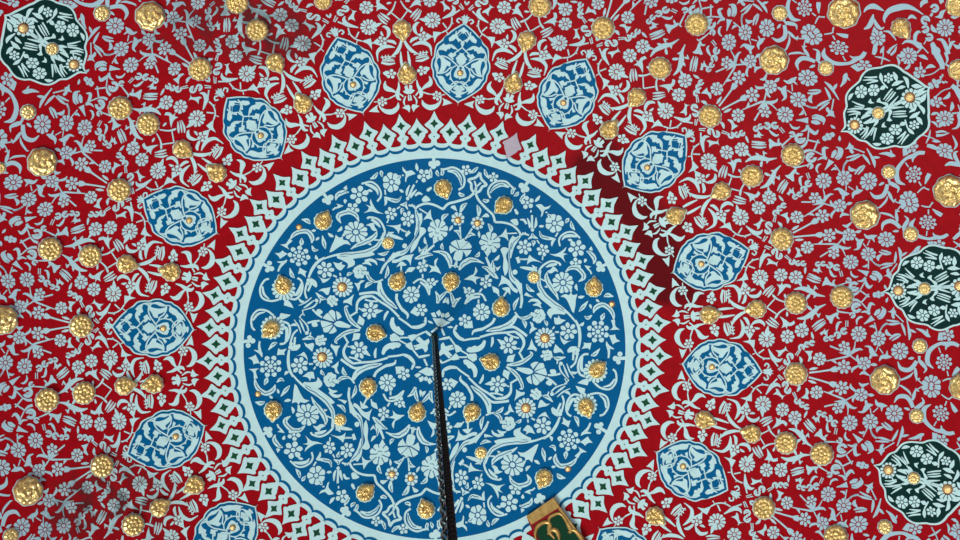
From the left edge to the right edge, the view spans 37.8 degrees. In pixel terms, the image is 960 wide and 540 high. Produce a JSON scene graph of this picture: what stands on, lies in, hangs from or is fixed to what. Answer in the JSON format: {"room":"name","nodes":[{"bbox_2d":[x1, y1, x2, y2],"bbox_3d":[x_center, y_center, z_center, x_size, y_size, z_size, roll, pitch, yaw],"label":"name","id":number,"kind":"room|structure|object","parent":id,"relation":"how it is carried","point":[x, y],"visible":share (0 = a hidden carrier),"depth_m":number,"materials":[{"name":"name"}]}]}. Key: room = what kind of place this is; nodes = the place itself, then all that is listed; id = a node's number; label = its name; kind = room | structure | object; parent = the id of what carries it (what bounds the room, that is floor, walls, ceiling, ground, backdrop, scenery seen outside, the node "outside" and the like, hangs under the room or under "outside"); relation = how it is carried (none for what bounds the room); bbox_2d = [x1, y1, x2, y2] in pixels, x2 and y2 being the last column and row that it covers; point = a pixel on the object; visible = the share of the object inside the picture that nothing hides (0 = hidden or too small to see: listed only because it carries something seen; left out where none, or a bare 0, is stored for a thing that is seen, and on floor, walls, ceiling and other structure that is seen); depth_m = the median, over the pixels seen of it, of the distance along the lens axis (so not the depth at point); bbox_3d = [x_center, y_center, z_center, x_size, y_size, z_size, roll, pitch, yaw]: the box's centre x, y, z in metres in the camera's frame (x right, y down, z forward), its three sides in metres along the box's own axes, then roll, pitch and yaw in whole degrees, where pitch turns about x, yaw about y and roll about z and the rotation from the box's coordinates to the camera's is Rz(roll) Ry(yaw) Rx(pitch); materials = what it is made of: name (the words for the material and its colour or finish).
{"room":"mosque","nodes":[
{"label":"mosque","id":0,"kind":"room"},
{"bbox_2d":[0,0,959,539],"bbox_3d":[-0.163,0.402,6.028,6.900,1.976,6.900,2,-88,-2],"label":"ceiling","id":1,"kind":"structure","parent":0,"point":[837,405],"depth_m":6.60,"materials":[{"name":"red paint"}]},
{"bbox_2d":[0,305,17,334],"bbox_3d":[-2.180,0.227,6.391,0.124,0.090,0.136,-9,-88,-2],"label":"rosette","id":2,"kind":"object","parent":1,"relation":"attached to","point":[8,315],"visible":1,"depth_m":6.38,"materials":[{"name":"gold paint"}]},
{"bbox_2d":[12,475,42,505],"bbox_3d":[-2.078,1.015,6.427,0.126,0.092,0.135,-42,-87,0],"label":"rosette","id":3,"kind":"object","parent":1,"relation":"attached to","point":[27,490],"visible":1,"depth_m":6.41,"materials":[{"name":"gold paint"}]},
{"bbox_2d":[27,147,57,176],"bbox_3d":[-1.993,-0.493,6.366,0.125,0.092,0.135,4,-88,-2],"label":"rosette","id":4,"kind":"object","parent":1,"relation":"attached to","point":[42,161],"visible":1,"depth_m":6.35,"materials":[{"name":"gold paint"}]},
{"bbox_2d":[0,0,87,85],"bbox_3d":[-1.934,-1.011,6.209,0.351,0.255,0.373,2,-88,-2],"label":"medallion","id":5,"kind":"object","parent":1,"relation":"attached to","point":[43,42],"visible":1,"depth_m":6.20,"materials":[{"name":"green paint"}]},
{"bbox_2d":[34,388,58,411],"bbox_3d":[-2.013,0.605,6.502,0.104,0.070,0.115,2,-88,-2],"label":"rosette","id":6,"kind":"object","parent":1,"relation":"attached to","point":[46,399],"visible":1,"depth_m":6.49,"materials":[{"name":"gold paint"}]},
{"bbox_2d":[37,237,62,260],"bbox_3d":[-1.987,-0.097,6.463,0.111,0.073,0.109,-36,-87,0],"label":"rosette","id":7,"kind":"object","parent":1,"relation":"attached to","point":[49,248],"visible":1,"depth_m":6.45,"materials":[{"name":"gold paint"}]},
{"bbox_2d":[69,314,92,337],"bbox_3d":[-1.874,0.262,6.569,0.106,0.064,0.114,-6,-88,-2],"label":"rosette","id":8,"kind":"object","parent":1,"relation":"attached to","point":[80,325],"visible":1,"depth_m":6.56,"materials":[{"name":"gold paint"}]},
{"bbox_2d":[72,381,95,404],"bbox_3d":[-1.863,0.579,6.582,0.103,0.064,0.112,-12,-88,-2],"label":"rosette","id":9,"kind":"object","parent":1,"relation":"attached to","point":[83,393],"visible":1,"depth_m":6.57,"materials":[{"name":"gold paint"}]},
{"bbox_2d":[78,244,101,267],"bbox_3d":[-1.828,-0.065,6.554,0.105,0.063,0.110,-14,-87,-1],"label":"rosette","id":10,"kind":"object","parent":1,"relation":"attached to","point":[90,255],"visible":1,"depth_m":6.54,"materials":[{"name":"gold paint"}]},
{"bbox_2d":[90,454,113,477],"bbox_3d":[-1.784,0.925,6.599,0.107,0.065,0.114,-4,-88,-2],"label":"rosette","id":11,"kind":"object","parent":1,"relation":"attached to","point":[101,465],"visible":1,"depth_m":6.59,"materials":[{"name":"gold paint"}]},
{"bbox_2d":[106,178,130,201],"bbox_3d":[-1.691,-0.376,6.554,0.108,0.068,0.112,-6,-88,-2],"label":"rosette","id":12,"kind":"object","parent":1,"relation":"attached to","point":[118,189],"visible":1,"depth_m":6.54,"materials":[{"name":"gold paint"}]},
{"bbox_2d":[107,96,132,119],"bbox_3d":[-1.661,-0.747,6.455,0.115,0.071,0.104,-44,-87,0],"label":"rosette","id":13,"kind":"object","parent":1,"relation":"attached to","point":[119,108],"visible":1,"depth_m":6.44,"materials":[{"name":"gold paint"}]},
{"bbox_2d":[114,376,137,394],"bbox_3d":[-1.695,0.553,6.663,0.091,0.063,0.091,38,-90,-3],"label":"rosette","id":14,"kind":"object","parent":1,"relation":"attached to","point":[124,385],"visible":1,"depth_m":6.65,"materials":[{"name":"gold paint"}]},
{"bbox_2d":[116,255,138,273],"bbox_3d":[-1.677,-0.029,6.632,0.092,0.064,0.091,-28,-87,-1],"label":"rosette","id":15,"kind":"object","parent":1,"relation":"attached to","point":[126,264],"visible":1,"depth_m":6.62,"materials":[{"name":"gold paint"}]},
{"bbox_2d":[121,513,144,536],"bbox_3d":[-1.643,1.207,6.620,0.104,0.063,0.111,-12,-88,-2],"label":"rosette","id":16,"kind":"object","parent":1,"relation":"attached to","point":[132,525],"visible":1,"depth_m":6.61,"materials":[{"name":"gold paint"}]},
{"bbox_2d":[136,112,159,135],"bbox_3d":[-1.550,-0.680,6.527,0.109,0.067,0.106,-15,-87,-1],"label":"rosette","id":17,"kind":"object","parent":1,"relation":"attached to","point":[147,123],"visible":1,"depth_m":6.52,"materials":[{"name":"gold paint"}]},
{"bbox_2d":[135,1,165,30],"bbox_3d":[-1.498,-1.153,6.350,0.137,0.095,0.124,-36,-87,0],"label":"rosette","id":18,"kind":"object","parent":1,"relation":"attached to","point":[149,16],"visible":1,"depth_m":6.33,"materials":[{"name":"gold paint"}]},
{"bbox_2d":[140,374,163,393],"bbox_3d":[-1.567,0.548,6.715,0.094,0.054,0.094,38,-90,-3],"label":"rosette","id":19,"kind":"object","parent":1,"relation":"attached to","point":[153,384],"visible":1,"depth_m":6.71,"materials":[{"name":"gold paint"}]},
{"bbox_2d":[111,299,194,357],"bbox_3d":[-1.561,0.279,6.712,0.298,0.145,0.298,-41,-87,0],"label":"medallion","id":20,"kind":"object","parent":1,"relation":"attached to","point":[154,328],"visible":1,"depth_m":6.71,"materials":[{"name":"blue paint"}]},
{"bbox_2d":[149,498,170,517],"bbox_3d":[-1.532,1.136,6.680,0.091,0.064,0.091,16,-89,-3],"label":"rosette","id":21,"kind":"object","parent":1,"relation":"attached to","point":[158,508],"visible":1,"depth_m":6.67,"materials":[{"name":"gold paint"}]},
{"bbox_2d":[127,409,205,470],"bbox_3d":[-1.503,0.815,6.730,0.298,0.146,0.298,26,-89,-3],"label":"medallion","id":22,"kind":"object","parent":1,"relation":"attached to","point":[166,439],"visible":1,"depth_m":6.73,"materials":[{"name":"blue paint"}]},
{"bbox_2d":[158,262,180,281],"bbox_3d":[-1.484,0.009,6.713,0.094,0.053,0.094,-29,-87,-1],"label":"rosette","id":23,"kind":"object","parent":1,"relation":"attached to","point":[171,271],"visible":1,"depth_m":6.71,"materials":[{"name":"gold paint"}]},
{"bbox_2d":[142,185,219,246],"bbox_3d":[-1.428,-0.255,6.692,0.298,0.146,0.298,-18,-87,-1],"label":"medallion","id":24,"kind":"object","parent":1,"relation":"attached to","point":[181,216],"visible":1,"depth_m":6.69,"materials":[{"name":"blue paint"}]},
{"bbox_2d":[172,139,192,158],"bbox_3d":[-1.410,-0.572,6.620,0.091,0.064,0.091,-8,-88,-2],"label":"rosette","id":25,"kind":"object","parent":1,"relation":"attached to","point":[182,148],"visible":1,"depth_m":6.61,"materials":[{"name":"gold paint"}]},
{"bbox_2d":[183,475,204,494],"bbox_3d":[-1.377,1.039,6.750,0.094,0.054,0.094,16,-89,-2],"label":"rosette","id":26,"kind":"object","parent":1,"relation":"attached to","point":[195,484],"visible":1,"depth_m":6.74,"materials":[{"name":"gold paint"}]},
{"bbox_2d":[187,57,211,80],"bbox_3d":[-1.306,-0.938,6.526,0.108,0.068,0.113,20,-89,-3],"label":"rosette","id":27,"kind":"object","parent":1,"relation":"attached to","point":[199,68],"visible":1,"depth_m":6.51,"materials":[{"name":"gold paint"}]},
{"bbox_2d":[206,163,226,182],"bbox_3d":[-1.261,-0.465,6.698,0.094,0.054,0.094,-7,-88,-2],"label":"rosette","id":28,"kind":"object","parent":1,"relation":"attached to","point":[216,173],"visible":1,"depth_m":6.69,"materials":[{"name":"gold paint"}]},
{"bbox_2d":[193,501,257,539],"bbox_3d":[-1.226,1.273,6.762,0.307,0.144,0.307,2,-88,-2],"label":"medallion","id":29,"kind":"object","parent":1,"relation":"attached to","point":[229,520],"visible":1,"depth_m":6.78,"materials":[{"name":"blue paint"}]},
{"bbox_2d":[225,0,248,13],"bbox_3d":[-1.121,-1.236,6.451,0.107,0.071,0.110,23,-89,-3],"label":"rosette","id":30,"kind":"object","parent":1,"relation":"attached to","point":[234,6],"visible":1,"depth_m":6.45,"materials":[{"name":"gold paint"}]},
{"bbox_2d":[223,96,286,160],"bbox_3d":[-1.076,-0.673,6.695,0.307,0.144,0.307,2,-88,-2],"label":"medallion","id":31,"kind":"object","parent":1,"relation":"attached to","point":[256,130],"visible":1,"depth_m":6.69,"materials":[{"name":"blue paint"}]},
{"bbox_2d":[245,18,268,41],"bbox_3d":[-1.042,-1.121,6.531,0.111,0.064,0.103,-44,-87,0],"label":"rosette","id":32,"kind":"object","parent":1,"relation":"attached to","point":[257,29],"visible":1,"depth_m":6.52,"materials":[{"name":"gold paint"}]},
{"bbox_2d":[265,52,284,73],"bbox_3d":[-0.969,-0.982,6.612,0.091,0.064,0.091,14,-88,-2],"label":"rosette","id":33,"kind":"object","parent":1,"relation":"attached to","point":[274,61],"visible":1,"depth_m":6.60,"materials":[{"name":"gold paint"}]},
{"bbox_2d":[293,92,312,113],"bbox_3d":[-0.849,-0.797,6.707,0.094,0.053,0.094,16,-89,-3],"label":"rosette","id":34,"kind":"object","parent":1,"relation":"attached to","point":[303,104],"visible":1,"depth_m":6.70,"materials":[{"name":"gold paint"}]},
{"bbox_2d":[320,37,380,114],"bbox_3d":[-0.620,-0.926,6.702,0.298,0.144,0.298,27,-89,-3],"label":"medallion","id":35,"kind":"object","parent":1,"relation":"attached to","point":[350,75],"visible":1,"depth_m":6.70,"materials":[{"name":"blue paint"}]},
{"bbox_2d":[392,19,411,41],"bbox_3d":[-0.370,-1.144,6.643,0.091,0.063,0.091,38,-90,-3],"label":"rosette","id":36,"kind":"object","parent":1,"relation":"attached to","point":[402,29],"visible":1,"depth_m":6.63,"materials":[{"name":"gold paint"}]},
{"bbox_2d":[397,62,416,84],"bbox_3d":[-0.351,-0.939,6.727,0.094,0.053,0.094,38,-90,-3],"label":"rosette","id":37,"kind":"object","parent":1,"relation":"attached to","point":[406,74],"visible":1,"depth_m":6.72,"materials":[{"name":"gold paint"}]},
{"bbox_2d":[195,111,671,539],"bbox_3d":[-0.217,0.390,6.919,2.330,0.187,2.327,-22,-87,-1],"label":"roundel","id":38,"kind":"object","parent":1,"relation":"attached to","point":[321,464],"visible":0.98,"depth_m":6.94,"materials":[{"name":"blue paint"}]},
{"bbox_2d":[261,320,280,337],"bbox_3d":[-1.028,0.291,6.881,0.093,0.045,0.095,4,-88,-2],"label":"rosette","id":39,"kind":"object","parent":38,"relation":"attached to","point":[270,329],"visible":1,"depth_m":6.87,"materials":[{"name":"gold paint"}]},
{"bbox_2d":[264,401,282,422],"bbox_3d":[-1.020,0.690,6.886,0.093,0.046,0.094,-43,-87,0],"label":"rosette","id":40,"kind":"object","parent":38,"relation":"attached to","point":[272,409],"visible":1,"depth_m":6.88,"materials":[{"name":"gold paint"}]},
{"bbox_2d":[274,274,291,294],"bbox_3d":[-0.969,0.080,6.877,0.093,0.047,0.095,24,-89,-3],"label":"rosette","id":41,"kind":"object","parent":38,"relation":"attached to","point":[283,285],"visible":1,"depth_m":6.87,"materials":[{"name":"gold paint"}]},
{"bbox_2d":[314,210,332,229],"bbox_3d":[-0.771,-0.240,6.870,0.095,0.047,0.093,-21,-87,-1],"label":"rosette","id":42,"kind":"object","parent":38,"relation":"attached to","point":[323,220],"visible":1,"depth_m":6.86,"materials":[{"name":"gold paint"}]},
{"bbox_2d":[356,484,374,502],"bbox_3d":[-0.570,1.107,6.931,0.094,0.047,0.093,3,-88,-2],"label":"rosette","id":43,"kind":"object","parent":38,"relation":"attached to","point":[364,492],"visible":1,"depth_m":6.92,"materials":[{"name":"gold paint"}]},
{"bbox_2d":[359,378,376,399],"bbox_3d":[-0.558,0.584,6.974,0.094,0.040,0.095,-41,-87,0],"label":"rosette","id":44,"kind":"object","parent":38,"relation":"attached to","point":[367,386],"visible":1,"depth_m":6.97,"materials":[{"name":"gold paint"}]},
{"bbox_2d":[366,324,386,341],"bbox_3d":[-0.524,0.315,6.974,0.094,0.039,0.095,-33,-87,-1],"label":"rosette","id":45,"kind":"object","parent":38,"relation":"attached to","point":[374,332],"visible":1,"depth_m":6.97,"materials":[{"name":"gold paint"}]},
{"bbox_2d":[388,271,405,290],"bbox_3d":[-0.413,0.061,6.963,0.095,0.040,0.094,-20,-87,-1],"label":"rosette","id":46,"kind":"object","parent":38,"relation":"attached to","point":[396,281],"visible":1,"depth_m":6.96,"materials":[{"name":"gold paint"}]},
{"bbox_2d":[408,401,425,421],"bbox_3d":[-0.315,0.716,6.993,0.094,0.040,0.095,-28,-87,-1],"label":"rosette","id":47,"kind":"object","parent":38,"relation":"attached to","point":[416,412],"visible":1,"depth_m":6.99,"materials":[{"name":"gold paint"}]},
{"bbox_2d":[416,498,434,519],"bbox_3d":[-0.268,1.193,6.945,0.095,0.046,0.093,25,-89,-3],"label":"rosette","id":48,"kind":"object","parent":38,"relation":"attached to","point":[425,509],"visible":1,"depth_m":6.94,"materials":[{"name":"gold paint"}]},
{"bbox_2d":[434,179,452,199],"bbox_3d":[-0.182,-0.405,6.900,0.094,0.045,0.093,25,-89,-3],"label":"rosette","id":49,"kind":"object","parent":38,"relation":"attached to","point":[443,188],"visible":1,"depth_m":6.89,"materials":[{"name":"gold paint"}]},
{"bbox_2d":[430,333,457,539],"bbox_3d":[-0.143,0.415,4.695,0.053,4.638,0.034,2,-88,-2],"label":"hanging chain","id":50,"kind":"object","parent":38,"relation":"hanging from","point":[444,469],"visible":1,"depth_m":3.40,"materials":[{"name":"metal"}]},
{"bbox_2d":[442,272,459,292],"bbox_3d":[-0.145,0.055,6.979,0.095,0.039,0.094,-33,-87,-1],"label":"rosette","id":51,"kind":"object","parent":38,"relation":"attached to","point":[450,281],"visible":1,"depth_m":6.97,"materials":[{"name":"gold paint"}]},
{"bbox_2d":[463,403,480,422],"bbox_3d":[-0.040,0.712,7.000,0.095,0.040,0.094,-20,-87,-1],"label":"rosette","id":52,"kind":"object","parent":38,"relation":"attached to","point":[472,411],"visible":1,"depth_m":7.00,"materials":[{"name":"gold paint"}]},
{"bbox_2d":[479,353,499,370],"bbox_3d":[0.056,0.462,7.004,0.095,0.038,0.094,-29,-87,-1],"label":"rosette","id":53,"kind":"object","parent":38,"relation":"attached to","point":[490,361],"visible":1,"depth_m":7.00,"materials":[{"name":"gold paint"}]},
{"bbox_2d":[492,296,509,316],"bbox_3d":[0.105,0.191,6.989,0.094,0.038,0.095,-41,-87,0],"label":"rosette","id":54,"kind":"object","parent":38,"relation":"attached to","point":[500,307],"visible":1,"depth_m":6.99,"materials":[{"name":"gold paint"}]},
{"bbox_2d":[494,196,512,213],"bbox_3d":[0.119,-0.322,6.916,0.095,0.046,0.093,3,-88,-2],"label":"rosette","id":55,"kind":"object","parent":38,"relation":"attached to","point":[503,205],"visible":1,"depth_m":6.91,"materials":[{"name":"gold paint"}]},
{"bbox_2d":[535,469,552,488],"bbox_3d":[0.319,1.035,6.954,0.094,0.047,0.093,-19,-87,-1],"label":"rosette","id":56,"kind":"object","parent":38,"relation":"attached to","point":[543,477],"visible":1,"depth_m":6.95,"materials":[{"name":"gold paint"}]},
{"bbox_2d":[577,398,594,418],"bbox_3d":[0.528,0.682,6.960,0.093,0.046,0.095,24,-89,-3],"label":"rosette","id":57,"kind":"object","parent":38,"relation":"attached to","point":[586,406],"visible":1,"depth_m":6.95,"materials":[{"name":"gold paint"}]},
{"bbox_2d":[584,276,602,296],"bbox_3d":[0.566,0.090,6.936,0.094,0.045,0.094,-43,-87,0],"label":"rosette","id":58,"kind":"object","parent":38,"relation":"attached to","point":[593,287],"visible":1,"depth_m":6.93,"materials":[{"name":"gold paint"}]},
{"bbox_2d":[588,361,606,378],"bbox_3d":[0.582,0.498,6.956,0.093,0.044,0.095,4,-88,-2],"label":"rosette","id":59,"kind":"object","parent":38,"relation":"attached to","point":[597,370],"visible":1,"depth_m":6.95,"materials":[{"name":"gold paint"}]},
{"bbox_2d":[431,23,489,102],"bbox_3d":[-0.092,-0.986,6.721,0.298,0.143,0.298,-41,-87,0],"label":"medallion","id":60,"kind":"object","parent":1,"relation":"attached to","point":[460,64],"visible":1,"depth_m":6.72,"materials":[{"name":"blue paint"}]},
{"bbox_2d":[503,71,522,93],"bbox_3d":[0.160,-0.898,6.748,0.094,0.053,0.094,-29,-87,-1],"label":"rosette","id":61,"kind":"object","parent":1,"relation":"attached to","point":[513,83],"visible":1,"depth_m":6.74,"materials":[{"name":"gold paint"}]},
{"bbox_2d":[517,30,536,52],"bbox_3d":[0.224,-1.095,6.667,0.091,0.063,0.091,-30,-87,-1],"label":"rosette","id":62,"kind":"object","parent":1,"relation":"attached to","point":[526,40],"visible":1,"depth_m":6.66,"materials":[{"name":"gold paint"}]},
{"bbox_2d":[528,0,551,17],"bbox_3d":[0.283,-1.245,6.591,0.110,0.065,0.104,-10,-88,-2],"label":"rosette","id":63,"kind":"object","parent":1,"relation":"attached to","point":[539,8],"visible":1,"depth_m":6.58,"materials":[{"name":"gold paint"}]},
{"bbox_2d":[526,497,584,539],"bbox_3d":[0.377,1.310,6.902,0.216,0.118,0.318,-35,-87,0],"label":"board","id":64,"kind":"object","parent":1,"relation":"attached to","point":[549,521],"visible":1,"depth_m":6.90,"materials":[{"name":"green paint"}]},
{"bbox_2d":[537,58,598,131],"bbox_3d":[0.421,-0.841,6.747,0.299,0.143,0.298,-19,-87,-1],"label":"medallion","id":65,"kind":"object","parent":1,"relation":"attached to","point":[569,91],"visible":1,"depth_m":6.75,"materials":[{"name":"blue paint"}]},
{"bbox_2d":[591,16,614,39],"bbox_3d":[0.580,-1.142,6.598,0.110,0.069,0.111,-23,-87,-1],"label":"rosette","id":66,"kind":"object","parent":1,"relation":"attached to","point":[603,27],"visible":1,"depth_m":6.59,"materials":[{"name":"gold paint"}]},
{"bbox_2d":[599,119,618,138],"bbox_3d":[0.626,-0.678,6.768,0.094,0.053,0.094,-8,-88,-2],"label":"rosette","id":67,"kind":"object","parent":1,"relation":"attached to","point":[609,129],"visible":1,"depth_m":6.76,"materials":[{"name":"gold paint"}]},
{"bbox_2d":[596,527,646,539],"bbox_3d":[0.708,1.412,6.835,0.307,0.144,0.307,2,-88,-2],"label":"medallion","id":68,"kind":"object","parent":1,"relation":"attached to","point":[610,533],"visible":1,"depth_m":6.87,"materials":[{"name":"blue paint"}]},
{"bbox_2d":[627,88,646,107],"bbox_3d":[0.751,-0.828,6.696,0.091,0.063,0.091,-7,-88,-2],"label":"rosette","id":69,"kind":"object","parent":1,"relation":"attached to","point":[636,97],"visible":1,"depth_m":6.68,"materials":[{"name":"gold paint"}]},
{"bbox_2d":[622,131,686,192],"bbox_3d":[0.841,-0.522,6.771,0.309,0.144,0.309,2,-88,-2],"label":"medallion","id":70,"kind":"object","parent":1,"relation":"attached to","point":[653,162],"visible":1,"depth_m":6.77,"materials":[{"name":"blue paint"}]},
{"bbox_2d":[646,506,665,525],"bbox_3d":[0.858,1.205,6.843,0.094,0.053,0.094,-6,-88,-2],"label":"rosette","id":71,"kind":"object","parent":1,"relation":"attached to","point":[655,516],"visible":1,"depth_m":6.83,"materials":[{"name":"gold paint"}]},
{"bbox_2d":[648,57,671,79],"bbox_3d":[0.852,-0.957,6.622,0.111,0.063,0.104,19,-89,-3],"label":"rosette","id":72,"kind":"object","parent":1,"relation":"attached to","point":[659,68],"visible":1,"depth_m":6.61,"materials":[{"name":"gold paint"}]},
{"bbox_2d":[665,207,686,225],"bbox_3d":[0.950,-0.263,6.804,0.094,0.052,0.094,16,-89,-3],"label":"rosette","id":73,"kind":"object","parent":1,"relation":"attached to","point":[674,216],"visible":1,"depth_m":6.79,"materials":[{"name":"gold paint"}]},
{"bbox_2d":[656,440,727,501],"bbox_3d":[1.029,0.979,6.834,0.298,0.143,0.298,-19,-87,-1],"label":"medallion","id":74,"kind":"object","parent":1,"relation":"attached to","point":[689,469],"visible":1,"depth_m":6.83,"materials":[{"name":"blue paint"}]},
{"bbox_2d":[685,12,708,35],"bbox_3d":[1.009,-1.142,6.496,0.111,0.073,0.108,-1,-88,-2],"label":"rosette","id":75,"kind":"object","parent":1,"relation":"attached to","point":[697,24],"visible":1,"depth_m":6.48,"materials":[{"name":"gold paint"}]},
{"bbox_2d":[694,410,716,429],"bbox_3d":[1.097,0.734,6.835,0.094,0.053,0.094,-28,-87,-1],"label":"rosette","id":76,"kind":"object","parent":1,"relation":"attached to","point":[704,420],"visible":1,"depth_m":6.83,"materials":[{"name":"gold paint"}]},
{"bbox_2d":[698,104,721,127],"bbox_3d":[1.091,-0.731,6.639,0.106,0.064,0.114,-26,-87,-1],"label":"rosette","id":77,"kind":"object","parent":1,"relation":"attached to","point":[709,115],"visible":1,"depth_m":6.62,"materials":[{"name":"gold paint"}]},
{"bbox_2d":[699,305,721,323],"bbox_3d":[1.119,0.220,6.823,0.094,0.053,0.094,38,-90,-3],"label":"rosette","id":78,"kind":"object","parent":1,"relation":"attached to","point":[709,314],"visible":1,"depth_m":6.82,"materials":[{"name":"gold paint"}]},
{"bbox_2d":[672,232,749,290],"bbox_3d":[1.115,-0.041,6.797,0.298,0.144,0.299,27,-89,-3],"label":"medallion","id":79,"kind":"object","parent":1,"relation":"attached to","point":[714,260],"visible":1,"depth_m":6.79,"materials":[{"name":"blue paint"}]},
{"bbox_2d":[710,181,731,199],"bbox_3d":[1.162,-0.379,6.719,0.091,0.064,0.091,16,-89,-3],"label":"rosette","id":80,"kind":"object","parent":1,"relation":"attached to","point":[721,190],"visible":1,"depth_m":6.71,"materials":[{"name":"gold paint"}]},
{"bbox_2d":[682,338,761,396],"bbox_3d":[1.172,0.477,6.819,0.298,0.143,0.298,-41,-87,0],"label":"medallion","id":81,"kind":"object","parent":1,"relation":"attached to","point":[718,367],"visible":1,"depth_m":6.82,"materials":[{"name":"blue paint"}]},
{"bbox_2d":[739,424,761,443],"bbox_3d":[1.314,0.793,6.762,0.091,0.064,0.091,-29,-87,-1],"label":"rosette","id":82,"kind":"object","parent":1,"relation":"attached to","point":[752,433],"visible":1,"depth_m":6.75,"materials":[{"name":"gold paint"}]},
{"bbox_2d":[740,164,763,187],"bbox_3d":[1.295,-0.446,6.653,0.108,0.066,0.106,21,-89,-3],"label":"rosette","id":83,"kind":"object","parent":1,"relation":"attached to","point":[752,175],"visible":1,"depth_m":6.64,"materials":[{"name":"gold paint"}]},
{"bbox_2d":[744,300,766,318],"bbox_3d":[1.336,0.189,6.750,0.091,0.063,0.091,38,-90,-3],"label":"rosette","id":84,"kind":"object","parent":1,"relation":"attached to","point":[756,309],"visible":1,"depth_m":6.74,"materials":[{"name":"gold paint"}]},
{"bbox_2d":[752,496,775,519],"bbox_3d":[1.361,1.140,6.702,0.106,0.065,0.114,40,-90,-3],"label":"rosette","id":85,"kind":"object","parent":1,"relation":"attached to","point":[764,508],"visible":1,"depth_m":6.69,"materials":[{"name":"gold paint"}]},
{"bbox_2d":[759,45,789,74],"bbox_3d":[1.354,-0.968,6.450,0.124,0.090,0.137,-29,-87,-1],"label":"rosette","id":86,"kind":"object","parent":1,"relation":"attached to","point":[774,59],"visible":1,"depth_m":6.43,"materials":[{"name":"gold paint"}]},
{"bbox_2d":[770,227,793,250],"bbox_3d":[1.440,-0.148,6.664,0.107,0.065,0.113,-40,-87,0],"label":"rosette","id":87,"kind":"object","parent":1,"relation":"attached to","point":[782,239],"visible":1,"depth_m":6.65,"materials":[{"name":"gold paint"}]},
{"bbox_2d":[774,431,797,454],"bbox_3d":[1.466,0.828,6.698,0.104,0.067,0.111,33,-89,-3],"label":"rosette","id":88,"kind":"object","parent":1,"relation":"attached to","point":[786,442],"visible":1,"depth_m":6.69,"materials":[{"name":"gold paint"}]},
{"bbox_2d":[781,143,804,166],"bbox_3d":[1.468,-0.539,6.560,0.104,0.070,0.115,-28,-87,-1],"label":"rosette","id":89,"kind":"object","parent":1,"relation":"attached to","point":[792,155],"visible":1,"depth_m":6.55,"materials":[{"name":"gold paint"}]},
{"bbox_2d":[784,362,807,385],"bbox_3d":[1.512,0.497,6.693,0.106,0.066,0.115,15,-89,-2],"label":"rosette","id":90,"kind":"object","parent":1,"relation":"attached to","point":[796,374],"visible":1,"depth_m":6.68,"materials":[{"name":"gold paint"}]},
{"bbox_2d":[784,292,807,314],"bbox_3d":[1.508,0.158,6.677,0.103,0.066,0.112,-10,-88,-2],"label":"rosette","id":91,"kind":"object","parent":1,"relation":"attached to","point":[796,303],"visible":1,"depth_m":6.67,"materials":[{"name":"gold paint"}]},
{"bbox_2d":[810,442,833,465],"bbox_3d":[1.621,0.871,6.626,0.104,0.071,0.114,28,-89,-3],"label":"rosette","id":92,"kind":"object","parent":1,"relation":"attached to","point":[822,454],"visible":1,"depth_m":6.62,"materials":[{"name":"gold paint"}]},
{"bbox_2d":[823,524,848,539],"bbox_3d":[1.667,1.249,6.546,0.116,0.081,0.108,-37,-87,0],"label":"rosette","id":93,"kind":"object","parent":1,"relation":"attached to","point":[833,532],"visible":1,"depth_m":6.54,"materials":[{"name":"gold paint"}]},
{"bbox_2d":[830,285,853,308],"bbox_3d":[1.705,0.128,6.584,0.108,0.072,0.111,-44,-87,0],"label":"rosette","id":94,"kind":"object","parent":1,"relation":"attached to","point":[841,296],"visible":1,"depth_m":6.57,"materials":[{"name":"gold paint"}]},
{"bbox_2d":[827,0,860,28],"bbox_3d":[1.625,-1.151,6.238,0.142,0.113,0.137,11,-88,-2],"label":"rosette","id":95,"kind":"object","parent":1,"relation":"attached to","point":[844,14],"visible":1,"depth_m":6.22,"materials":[{"name":"gold paint"}]},
{"bbox_2d":[850,200,880,229],"bbox_3d":[1.783,-0.254,6.480,0.123,0.093,0.138,-23,-87,-1],"label":"rosette","id":96,"kind":"object","parent":1,"relation":"attached to","point":[865,215],"visible":1,"depth_m":6.46,"materials":[{"name":"gold paint"}]},
{"bbox_2d":[841,64,929,148],"bbox_3d":[1.837,-0.734,6.317,0.347,0.263,0.379,2,-88,-2],"label":"medallion","id":97,"kind":"object","parent":1,"relation":"attached to","point":[888,107],"visible":1,"depth_m":6.31,"materials":[{"name":"green paint"}]},
{"bbox_2d":[870,365,900,394],"bbox_3d":[1.886,0.511,6.509,0.128,0.095,0.131,44,-90,-3],"label":"rosette","id":98,"kind":"object","parent":1,"relation":"attached to","point":[884,379],"visible":1,"depth_m":6.49,"materials":[{"name":"gold paint"}]},
{"bbox_2d":[890,18,910,38],"bbox_3d":[1.855,-1.063,6.157,0.088,0.066,0.089,7,-88,-2],"label":"rosette","id":99,"kind":"object","parent":1,"relation":"attached to","point":[900,27],"visible":1,"depth_m":6.14,"materials":[{"name":"gold paint"}]},
{"bbox_2d":[874,439,959,524],"bbox_3d":[2.029,0.971,6.403,0.342,0.259,0.374,-16,-87,-1],"label":"medallion","id":100,"kind":"object","parent":1,"relation":"attached to","point":[919,480],"visible":1,"depth_m":6.40,"materials":[{"name":"green paint"}]},
{"bbox_2d":[883,244,959,330],"bbox_3d":[2.074,0.085,6.379,0.342,0.257,0.374,-38,-87,0],"label":"medallion","id":101,"kind":"object","parent":1,"relation":"attached to","point":[925,286],"visible":1,"depth_m":6.38,"materials":[{"name":"green paint"}]},
{"bbox_2d":[932,174,959,207],"bbox_3d":[2.106,-0.354,6.264,0.142,0.114,0.137,33,-89,-3],"label":"rosette","id":102,"kind":"object","parent":1,"relation":"attached to","point":[946,190],"visible":1,"depth_m":6.25,"materials":[{"name":"gold paint"}]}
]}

